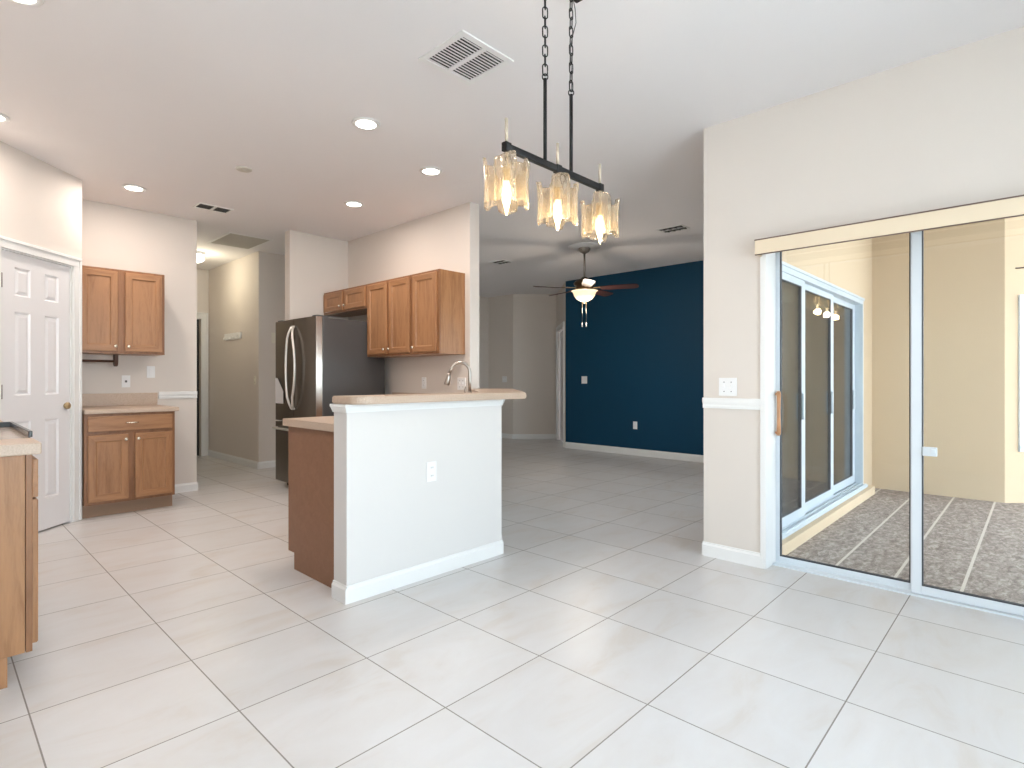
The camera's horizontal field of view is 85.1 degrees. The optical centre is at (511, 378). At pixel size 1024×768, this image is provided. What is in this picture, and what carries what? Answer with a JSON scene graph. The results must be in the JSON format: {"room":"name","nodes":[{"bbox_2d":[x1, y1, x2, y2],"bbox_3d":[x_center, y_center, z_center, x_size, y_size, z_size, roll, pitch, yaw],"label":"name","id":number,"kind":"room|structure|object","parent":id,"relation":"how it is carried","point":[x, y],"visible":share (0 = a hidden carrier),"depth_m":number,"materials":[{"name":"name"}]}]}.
{"room":"kitchen dining area","nodes":[
{"label":"kitchen dining area","id":0,"kind":"room"},
{"bbox_2d":[0,141,81,258],"bbox_3d":[-3.655,-0.245,4.009,0.441,2.810,2.175,0,0,-12],"label":"wall","id":1,"kind":"structure","parent":0,"point":[41,203],"depth_m":4.18,"materials":[{"name":"paint"}]},
{"bbox_2d":[0,235,81,531],"bbox_3d":[-3.594,0.085,4.184,0.138,2.150,0.815,0,0,-2],"label":"door","id":2,"kind":"structure","parent":1,"relation":"in","point":[41,288],"depth_m":4.27,"materials":[{"name":"white paint"}]},
{"bbox_2d":[82,199,196,483],"bbox_3d":[-3.731,-0.245,5.425,0.120,2.810,1.173,0,0,43],"label":"wall","id":3,"kind":"structure","parent":0,"point":[113,236],"depth_m":5.58,"materials":[{"name":"paint"}]},
{"bbox_2d":[82,393,156,406],"bbox_3d":[-3.762,0.195,5.290,0.020,0.119,0.690,0,0,43],"label":"backsplash","id":4,"kind":"structure","parent":3,"relation":"attached to","point":[99,399],"depth_m":5.30,"materials":[{"name":"beige laminate"}]},
{"bbox_2d":[82,265,164,355],"bbox_3d":[-3.638,-0.609,5.159,0.376,0.762,0.672,0,0,43],"label":"upper cabinet","id":5,"kind":"object","parent":3,"relation":"attached to","point":[123,311],"visible":0.86,"depth_m":5.06,"materials":[{"name":"brown wood"}]},
{"bbox_2d":[82,354,117,365],"bbox_3d":[-3.764,-0.171,5.042,0.080,0.110,0.326,0,0,43],"label":"towel holder","id":6,"kind":"object","parent":5,"relation":"attached to","point":[115,356],"visible":0.58,"depth_m":5.11,"materials":[{"name":"brown wood"}]},
{"bbox_2d":[122,375,129,386],"bbox_3d":[-3.707,0.023,5.356,0.009,0.115,0.070,0,0,43],"label":"phone jack","id":7,"kind":"object","parent":3,"relation":"attached to","point":[125,378],"visible":1,"depth_m":5.35,"materials":[{"name":"white plastic"}]},
{"bbox_2d":[147,366,154,377],"bbox_3d":[-3.564,-0.069,5.506,0.010,0.115,0.070,0,0,43],"label":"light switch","id":8,"kind":"object","parent":3,"relation":"attached to","point":[150,369],"visible":1,"depth_m":5.50,"materials":[{"name":"white plastic"}]},
{"bbox_2d":[159,391,196,398],"bbox_3d":[-3.395,0.162,5.677,0.020,0.070,0.345,0,0,43],"label":"chair rail","id":9,"kind":"object","parent":3,"relation":"attached to","point":[178,394],"visible":1,"depth_m":5.67,"materials":[{"name":"white paint"}]},
{"bbox_2d":[197,269,208,455],"bbox_3d":[-4.986,-0.245,8.126,0.120,2.810,1.250,0,0,43],"label":"wall","id":10,"kind":"structure","parent":0,"point":[202,275],"depth_m":8.41,"materials":[{"name":"paint"}]},
{"bbox_2d":[197,312,207,455],"bbox_3d":[-4.962,0.082,8.132,0.144,2.156,0.940,0,0,43],"label":"door","id":11,"kind":"structure","parent":10,"relation":"in","point":[203,316],"depth_m":8.40,"materials":[{"name":"white paint"}]},
{"bbox_2d":[209,251,284,461],"bbox_3d":[-3.666,-0.245,8.101,1.830,2.810,0.770,0,0,43],"label":"wall","id":12,"kind":"structure","parent":0,"point":[247,293],"depth_m":7.49,"materials":[{"name":"paint"}]},
{"bbox_2d":[223,332,241,340],"bbox_3d":[-3.904,-0.594,7.756,0.580,0.091,0.059,0,0,43],"label":"key rack","id":13,"kind":"object","parent":12,"relation":"attached to","point":[238,335],"visible":1,"depth_m":7.72,"materials":[{"name":"white paint"}]},
{"bbox_2d":[208,450,275,468],"bbox_3d":[-3.666,1.115,8.091,1.844,0.090,0.784,0,0,43],"label":"baseboard","id":14,"kind":"structure","parent":12,"relation":"attached to","point":[246,462],"depth_m":7.51,"materials":[{"name":"white paint"}]},
{"bbox_2d":[271,332,275,342],"bbox_3d":[-3.126,-0.540,7.334,0.010,0.140,0.075,0,0,43],"label":"light switch","id":15,"kind":"object","parent":12,"relation":"attached to","point":[273,335],"visible":0.75,"depth_m":7.32,"materials":[{"name":"beige plastic"}]},
{"bbox_2d":[285,230,347,482],"bbox_3d":[-2.256,-0.245,6.471,0.120,2.810,0.715,0,0,43],"label":"wall","id":16,"kind":"structure","parent":0,"point":[315,265],"depth_m":6.35,"materials":[{"name":"paint"}]},
{"bbox_2d":[348,202,478,394],"bbox_3d":[-1.182,-0.245,6.027,2.290,2.810,0.120,0,0,43],"label":"wall","id":17,"kind":"structure","parent":0,"point":[448,239],"depth_m":5.60,"materials":[{"name":"paint"}]},
{"bbox_2d":[324,284,366,316],"bbox_3d":[-1.757,-0.867,6.243,0.916,0.253,0.356,0,0,43],"label":"upper cabinet","id":18,"kind":"object","parent":17,"relation":"attached to","point":[349,302],"visible":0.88,"depth_m":6.14,"materials":[{"name":"brown wood"}]},
{"bbox_2d":[392,392,430,393],"bbox_3d":[-0.847,0.194,5.606,1.205,0.102,0.020,0,0,43],"label":"backsplash","id":19,"kind":"structure","parent":17,"relation":"attached to","point":[392,392],"depth_m":5.84,"materials":[{"name":"beige laminate"}]},
{"bbox_2d":[367,269,464,357],"bbox_3d":[-0.993,-0.612,5.518,1.185,0.763,0.356,0,0,43],"label":"upper cabinet","id":20,"kind":"object","parent":17,"relation":"attached to","point":[423,313],"visible":1,"depth_m":5.22,"materials":[{"name":"brown wood"}]},
{"bbox_2d":[422,377,425,388],"bbox_3d":[-0.896,0.040,5.668,0.070,0.115,0.008,0,0,43],"label":"power outlet","id":21,"kind":"object","parent":17,"relation":"attached to","point":[423,378],"visible":1,"depth_m":5.66,"materials":[{"name":"white plastic"}]},
{"bbox_2d":[457,378,465,389],"bbox_3d":[-0.481,0.045,5.269,0.115,0.115,0.016,0,0,43],"label":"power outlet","id":22,"kind":"object","parent":17,"relation":"attached to","point":[461,382],"visible":0.97,"depth_m":5.27,"materials":[{"name":"white plastic"}]},
{"bbox_2d":[334,404,500,585],"bbox_3d":[-0.510,0.646,3.343,0.130,1.028,1.141,0,0,43],"label":"wall","id":23,"kind":"structure","parent":0,"point":[388,518],"depth_m":3.18,"materials":[{"name":"white paint"}]},
{"bbox_2d":[427,461,435,481],"bbox_3d":[-0.473,0.545,3.281,0.008,0.115,0.070,0,0,43],"label":"power outlet","id":24,"kind":"object","parent":23,"relation":"attached to","point":[431,466],"visible":1,"depth_m":3.28,"materials":[{"name":"white plastic"}]},
{"bbox_2d":[479,296,487,388],"bbox_3d":[-1.694,-0.245,9.607,0.800,2.810,4.370,0,0,43],"label":"wall","id":25,"kind":"structure","parent":0,"point":[483,301],"depth_m":11.20,"materials":[{"name":"paint"}]},
{"bbox_2d":[488,294,512,433],"bbox_3d":[-0.217,-0.245,11.129,0.768,2.810,0.120,0,0,43],"label":"wall","id":26,"kind":"structure","parent":0,"point":[500,308],"depth_m":11.02,"materials":[{"name":"paint"}]},
{"bbox_2d":[502,376,506,381],"bbox_3d":[-0.150,0.005,10.973,0.120,0.115,0.016,0,0,43],"label":"light switch","id":27,"kind":"object","parent":26,"relation":"attached to","point":[504,378],"visible":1,"depth_m":10.97,"materials":[{"name":"white plastic"}]},
{"bbox_2d":[0,438,1023,767],"bbox_3d":[-0.300,1.220,5.315,11.650,0.120,10.700,0,0,43],"label":"floor","id":28,"kind":"structure","parent":0,"point":[187,633],"depth_m":2.35,"materials":[{"name":"tile"}]},
{"bbox_2d":[0,455,37,689],"bbox_3d":[-2.125,0.725,2.023,0.230,0.870,0.604,0,0,43],"label":"base cabinet","id":29,"kind":"object","parent":28,"relation":"on","point":[18,474],"visible":0.87,"depth_m":2.12,"materials":[{"name":"brown wood"}]},
{"bbox_2d":[0,438,41,456],"bbox_3d":[-2.116,0.268,2.018,0.248,0.045,0.610,0,0,43],"label":"countertop","id":30,"kind":"structure","parent":29,"relation":"on","point":[25,446],"depth_m":2.12,"materials":[{"name":"beige stone"}]},
{"bbox_2d":[0,422,39,477],"bbox_3d":[-2.474,0.620,2.383,0.771,1.080,0.633,0,0,43],"label":"range","id":31,"kind":"object","parent":28,"relation":"on","point":[8,430],"visible":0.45,"depth_m":2.50,"materials":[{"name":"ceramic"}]},
{"bbox_2d":[0,427,29,439],"bbox_3d":[-2.481,0.250,2.365,0.757,0.010,0.596,0,0,43],"label":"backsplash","id":32,"kind":"structure","parent":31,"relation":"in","point":[5,432],"depth_m":2.46,"materials":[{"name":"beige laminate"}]},
{"bbox_2d":[82,411,174,518],"bbox_3d":[-3.515,0.725,5.036,0.728,0.870,0.662,0,0,43],"label":"base cabinet","id":33,"kind":"object","parent":28,"relation":"on","point":[128,459],"visible":0.98,"depth_m":4.79,"materials":[{"name":"brown wood"}]},
{"bbox_2d":[82,393,178,413],"bbox_3d":[-3.513,0.212,5.055,0.705,0.155,0.690,0,0,43],"label":"countertop","id":34,"kind":"structure","parent":33,"relation":"on","point":[99,403],"depth_m":5.17,"materials":[{"name":"beige laminate"}]},
{"bbox_2d":[288,426,333,587],"bbox_3d":[-0.809,0.725,3.630,0.696,0.870,1.045,0,0,43],"label":"base cabinet","id":35,"kind":"object","parent":28,"relation":"on","point":[310,451],"visible":0.27,"depth_m":3.26,"materials":[{"name":"brown wood"}]},
{"bbox_2d":[272,315,384,484],"bbox_3d":[-1.991,0.265,5.995,0.912,1.790,0.862,0,0,43],"label":"refrigerator","id":36,"kind":"object","parent":28,"relation":"on","point":[319,358],"visible":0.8,"depth_m":5.66,"materials":[{"name":"grey metal"}]},
{"bbox_2d":[275,378,282,403],"bbox_3d":[-2.482,0.125,5.949,0.190,0.270,0.002,0,0,43],"label":"paper note","id":37,"kind":"object","parent":36,"relation":"attached to","point":[278,389],"visible":1,"depth_m":5.96,"materials":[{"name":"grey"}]},
{"bbox_3d":[-0.326,0.725,4.510,1.120,0.870,0.885,0,0,43],"label":"cabinet","id":38,"kind":"object","parent":28,"relation":"on","visible":0},
{"bbox_2d":[283,392,430,431],"bbox_3d":[-0.923,0.215,4.537,1.291,0.145,3.052,0,0,-8],"label":"countertop","id":39,"kind":"structure","parent":38,"relation":"on","point":[324,423],"depth_m":3.29,"materials":[{"name":"beige laminate"}]},
{"bbox_2d":[444,361,471,392],"bbox_3d":[-0.423,0.051,4.437,0.236,0.388,0.064,0,0,-3],"label":"faucet","id":40,"kind":"object","parent":39,"relation":"on","point":[448,377],"visible":0.66,"depth_m":4.43,"materials":[{"name":"silver metal"}]},
{"bbox_2d":[0,0,1023,297],"bbox_3d":[-0.300,-1.710,5.315,11.650,0.120,10.700,0,0,43],"label":"ceiling","id":41,"kind":"structure","parent":0,"point":[167,98],"depth_m":3.28,"materials":[{"name":"paint"}]},
{"bbox_2d":[0,113,9,121],"bbox_3d":[-3.252,-1.643,3.481,0.180,0.014,0.180,0,0,43],"label":"recessed light","id":42,"kind":"object","parent":41,"relation":"in","point":[3,118],"visible":1,"depth_m":3.51,"materials":[{"name":"white"}]},
{"bbox_2d":[10,0,43,6],"bbox_3d":[-2.107,-1.643,2.373,0.180,0.014,0.180,0,0,43],"label":"recessed light","id":43,"kind":"object","parent":41,"relation":"in","point":[33,3],"visible":1,"depth_m":2.43,"materials":[{"name":"white"}]},
{"bbox_2d":[121,184,145,191],"bbox_3d":[-3.257,-1.643,4.805,0.180,0.014,0.180,0,0,43],"label":"recessed light","id":44,"kind":"object","parent":41,"relation":"in","point":[136,188],"visible":1,"depth_m":4.79,"materials":[{"name":"white"}]},
{"bbox_2d":[197,251,204,262],"bbox_3d":[-4.111,-1.583,7.262,0.200,0.133,0.200,0,0,43],"label":"hall ceiling light","id":45,"kind":"object","parent":41,"relation":"attached to","point":[200,258],"visible":0.44,"depth_m":7.23,"materials":[{"name":"white glass"}]},
{"bbox_2d":[192,202,233,213],"bbox_3d":[-2.880,-1.646,5.378,0.190,0.009,0.310,0,0,43],"label":"ceiling vent","id":46,"kind":"object","parent":41,"relation":"in","point":[199,205],"visible":1,"depth_m":5.37,"materials":[{"name":"white metal"}]},
{"bbox_2d":[207,232,272,249],"bbox_3d":[-3.253,-1.646,6.669,0.700,0.009,0.500,0,0,43],"label":"ceiling vent","id":47,"kind":"object","parent":41,"relation":"in","point":[230,239],"visible":1,"depth_m":6.66,"materials":[{"name":"white paint"}]},
{"bbox_2d":[236,166,251,172],"bbox_3d":[-2.106,-1.643,4.381,0.120,0.013,0.120,0,0,43],"label":"smoke detector","id":48,"kind":"object","parent":41,"relation":"attached to","point":[239,168],"visible":1,"depth_m":4.37,"materials":[{"name":"beige plastic"}]},
{"bbox_2d":[344,201,363,206],"bbox_3d":[-1.486,-1.643,5.243,0.180,0.014,0.180,0,0,43],"label":"recessed light","id":49,"kind":"object","parent":41,"relation":"in","point":[348,203],"visible":1,"depth_m":5.23,"materials":[{"name":"white"}]},
{"bbox_2d":[351,117,379,129],"bbox_3d":[-0.941,-1.643,3.594,0.180,0.014,0.180,0,0,43],"label":"recessed light","id":50,"kind":"object","parent":41,"relation":"in","point":[365,123],"visible":1,"depth_m":3.58,"materials":[{"name":"white paint"}]},
{"bbox_2d":[420,167,441,175],"bbox_3d":[-0.641,-1.643,4.413,0.180,0.014,0.180,0,0,43],"label":"recessed light","id":51,"kind":"object","parent":41,"relation":"in","point":[432,171],"visible":1,"depth_m":4.40,"materials":[{"name":"white"}]},
{"bbox_2d":[418,29,513,85],"bbox_3d":[-0.237,-1.646,2.878,0.345,0.009,0.355,0,0,43],"label":"ceiling vent","id":52,"kind":"object","parent":41,"relation":"in","point":[463,57],"visible":1,"depth_m":2.87,"materials":[{"name":"white metal"}]},
{"bbox_2d":[490,260,511,264],"bbox_3d":[-0.151,-1.645,7.862,0.270,0.010,0.200,0,0,43],"label":"ceiling vent","id":53,"kind":"object","parent":41,"relation":"in","point":[499,262],"visible":1,"depth_m":7.86,"materials":[{"name":"grey metal"}]},
{"bbox_2d":[483,0,619,242],"bbox_3d":[0.185,-1.125,2.258,0.166,1.050,0.761,0,0,43],"label":"pendant light","id":54,"kind":"object","parent":41,"relation":"hanging from","point":[507,181],"visible":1,"depth_m":2.20,"materials":[{"name":"beige glass"}]},
{"bbox_2d":[502,198,510,214],"bbox_3d":[-0.020,-0.692,2.042,0.042,0.183,0.042,0,0,43],"label":"bulb","id":55,"kind":"object","parent":54,"relation":"attached to","point":[506,201],"depth_m":2.03,"materials":[{"name":"white glass"}]},
{"bbox_2d":[554,216,560,230],"bbox_3d":[0.185,-0.692,2.259,0.042,0.183,0.042,0,0,43],"label":"bulb","id":56,"kind":"object","parent":54,"relation":"attached to","point":[557,219],"depth_m":2.25,"materials":[{"name":"white glass"}]},
{"bbox_2d":[596,231,602,242],"bbox_3d":[0.390,-0.692,2.475,0.042,0.183,0.042,0,0,43],"label":"bulb","id":57,"kind":"object","parent":54,"relation":"attached to","point":[599,234],"depth_m":2.47,"materials":[{"name":"white glass"}]},
{"bbox_2d":[533,242,638,326],"bbox_3d":[0.912,-1.147,6.960,1.266,1.005,1.246,0,0,43],"label":"ceiling fan","id":58,"kind":"object","parent":41,"relation":"hanging from","point":[585,291],"visible":1,"depth_m":6.83,"materials":[{"name":"wood"}]},
{"bbox_2d":[656,224,689,232],"bbox_3d":[1.769,-1.645,6.123,0.300,0.011,0.200,0,0,43],"label":"ceiling vent","id":59,"kind":"object","parent":41,"relation":"in","point":[677,227],"visible":1,"depth_m":6.12,"materials":[{"name":"white metal"}]},
{"bbox_2d":[513,294,556,433],"bbox_3d":[0.442,-0.245,10.893,0.846,2.810,0.120,0,0,-2],"label":"wall","id":60,"kind":"structure","parent":0,"point":[534,315],"depth_m":10.83,"materials":[{"name":"paint"}]},
{"bbox_2d":[501,433,555,438],"bbox_3d":[-1.504,1.115,10.030,4.896,0.090,1.096,0,0,-31],"label":"baseboard","id":61,"kind":"structure","parent":60,"relation":"attached to","point":[503,435],"depth_m":10.82,"materials":[{"name":"white paint"}]},
{"bbox_2d":[557,281,565,441],"bbox_3d":[0.945,-0.245,10.129,0.120,2.810,1.434,0,0,-2],"label":"wall","id":62,"kind":"structure","parent":0,"point":[561,298],"depth_m":10.17,"materials":[{"name":"paint"}]},
{"bbox_2d":[556,321,564,446],"bbox_3d":[0.912,0.087,10.140,0.106,2.146,1.218,0,0,-2],"label":"door","id":63,"kind":"structure","parent":62,"relation":"in","point":[562,325],"depth_m":10.40,"materials":[{"name":"white paint"}]},
{"bbox_2d":[566,260,703,454],"bbox_3d":[1.986,-0.245,8.466,2.870,2.810,0.120,0,0,43],"label":"wall","id":64,"kind":"structure","parent":0,"point":[640,350],"depth_m":8.45,"materials":[{"name":"paint"}]},
{"bbox_2d":[582,376,586,383],"bbox_3d":[1.184,0.015,9.139,0.110,0.120,0.010,0,0,43],"label":"light switch","id":65,"kind":"object","parent":64,"relation":"attached to","point":[584,378],"visible":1,"depth_m":9.13,"materials":[{"name":"white plastic"}]},
{"bbox_2d":[565,442,703,462],"bbox_3d":[2.474,1.110,7.912,4.340,0.100,0.014,0,0,43],"label":"baseboard","id":66,"kind":"structure","parent":64,"relation":"attached to","point":[620,450],"depth_m":8.45,"materials":[{"name":"white paint"}]},
{"bbox_2d":[782,238,871,485],"bbox_3d":[2.858,-0.295,5.055,0.150,2.910,3.870,0,0,43],"label":"wall","id":67,"kind":"structure","parent":0,"point":[846,265],"depth_m":5.54,"materials":[{"name":"yellow paint"}]},
{"bbox_2d":[782,261,874,554],"bbox_3d":[2.649,0.177,4.751,0.225,2.005,2.900,0,0,43],"label":"door","id":68,"kind":"structure","parent":67,"relation":"in","point":[823,321],"depth_m":4.71,"materials":[{"name":"grey metal"}]},
{"bbox_2d":[704,26,1023,552],"bbox_3d":[2.613,-0.245,2.511,3.565,2.810,0.160,0,0,43],"label":"wall","id":69,"kind":"structure","parent":0,"point":[945,129],"depth_m":3.20,"materials":[{"name":"paint"}]},
{"bbox_2d":[719,378,736,395],"bbox_3d":[1.376,0.050,3.563,0.115,0.115,0.016,0,0,43],"label":"light switch","id":70,"kind":"object","parent":69,"relation":"attached to","point":[727,386],"visible":1,"depth_m":3.56,"materials":[{"name":"white plastic"}]},
{"bbox_2d":[702,397,759,409],"bbox_3d":[1.443,0.156,3.611,0.375,0.068,0.174,0,0,43],"label":"chair rail","id":71,"kind":"object","parent":69,"relation":"attached to","point":[723,403],"visible":0.9,"depth_m":3.54,"materials":[{"name":"white paint"}]},
{"bbox_2d":[702,541,762,568],"bbox_3d":[2.559,1.115,2.552,3.459,0.090,0.174,0,0,43],"label":"baseboard","id":72,"kind":"structure","parent":69,"relation":"attached to","point":[741,556],"depth_m":3.53,"materials":[{"name":"white paint"}]},
{"bbox_2d":[754,195,1023,256],"bbox_3d":[2.257,-0.793,2.673,2.104,0.094,0.094,0,0,43],"label":"valance","id":73,"kind":"object","parent":69,"relation":"attached to","point":[1008,207],"visible":1,"depth_m":2.87,"materials":[{"name":"beige"}]},
{"bbox_2d":[760,231,1023,619],"bbox_3d":[2.335,0.150,2.825,2.000,2.020,0.257,0,0,43],"label":"door","id":74,"kind":"structure","parent":69,"relation":"in","point":[770,264],"depth_m":3.25,"materials":[{"name":"white paint"}]},
{"bbox_2d":[787,488,1023,603],"bbox_3d":[5.839,1.240,3.490,6.330,0.120,5.700,0,0,43],"label":"floor","id":75,"kind":"structure","parent":0,"point":[972,546],"depth_m":4.03,"materials":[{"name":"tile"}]},
{"bbox_2d":[872,219,1004,502],"bbox_3d":[4.340,-0.190,5.724,1.080,2.800,0.120,0,0,43],"label":"wall","id":76,"kind":"structure","parent":0,"point":[964,265],"depth_m":5.61,"materials":[{"name":"yellow paint"}]},
{"bbox_2d":[1005,216,1023,502],"bbox_3d":[5.820,-0.190,5.399,2.263,2.800,0.120,0,0,-2],"label":"wall","id":77,"kind":"structure","parent":0,"point":[1014,226],"depth_m":5.31,"materials":[{"name":"yellow paint"}]},
{"bbox_2d":[1018,295,1023,451],"bbox_3d":[5.520,-0.055,5.356,1.400,1.490,0.090,0,0,-2],"label":"window","id":78,"kind":"structure","parent":77,"relation":"in","point":[1020,297],"depth_m":5.29,"materials":[{"name":"white metal"}]},
{"bbox_3d":[-4.373,-0.245,6.760,2.650,2.810,0.120,0,0,43],"label":"wall","id":79,"kind":"structure","parent":0,"visible":0},
{"bbox_2d":[175,482,197,492],"bbox_3d":[-4.410,1.115,6.624,2.784,0.090,0.394,0,0,43],"label":"baseboard","id":80,"kind":"structure","parent":79,"relation":"attached to","point":[192,486],"depth_m":5.73,"materials":[{"name":"white paint"}]},
{"bbox_3d":[-0.204,0.646,4.480,1.253,1.028,1.020,0,0,43],"label":"wall","id":81,"kind":"structure","parent":0,"visible":0},
{"bbox_2d":[331,534,503,604],"bbox_3d":[-0.298,1.115,3.943,0.608,0.090,2.403,0,0,19],"label":"baseboard","id":82,"kind":"structure","parent":81,"relation":"attached to","point":[342,593],"depth_m":3.17,"materials":[{"name":"white paint"}]},
{"bbox_2d":[330,399,504,412],"bbox_3d":[-0.296,0.153,3.947,0.625,0.043,2.421,0,0,19],"label":"trim","id":83,"kind":"structure","parent":81,"relation":"attached to","point":[343,408],"depth_m":3.16,"materials":[{"name":"white paint"}]},
{"bbox_2d":[332,388,525,404],"bbox_3d":[-0.265,0.111,4.010,0.832,0.041,2.523,0,0,14],"label":"countertop","id":84,"kind":"structure","parent":81,"relation":"on","point":[477,394],"depth_m":3.19,"materials":[{"name":"beige stone"}]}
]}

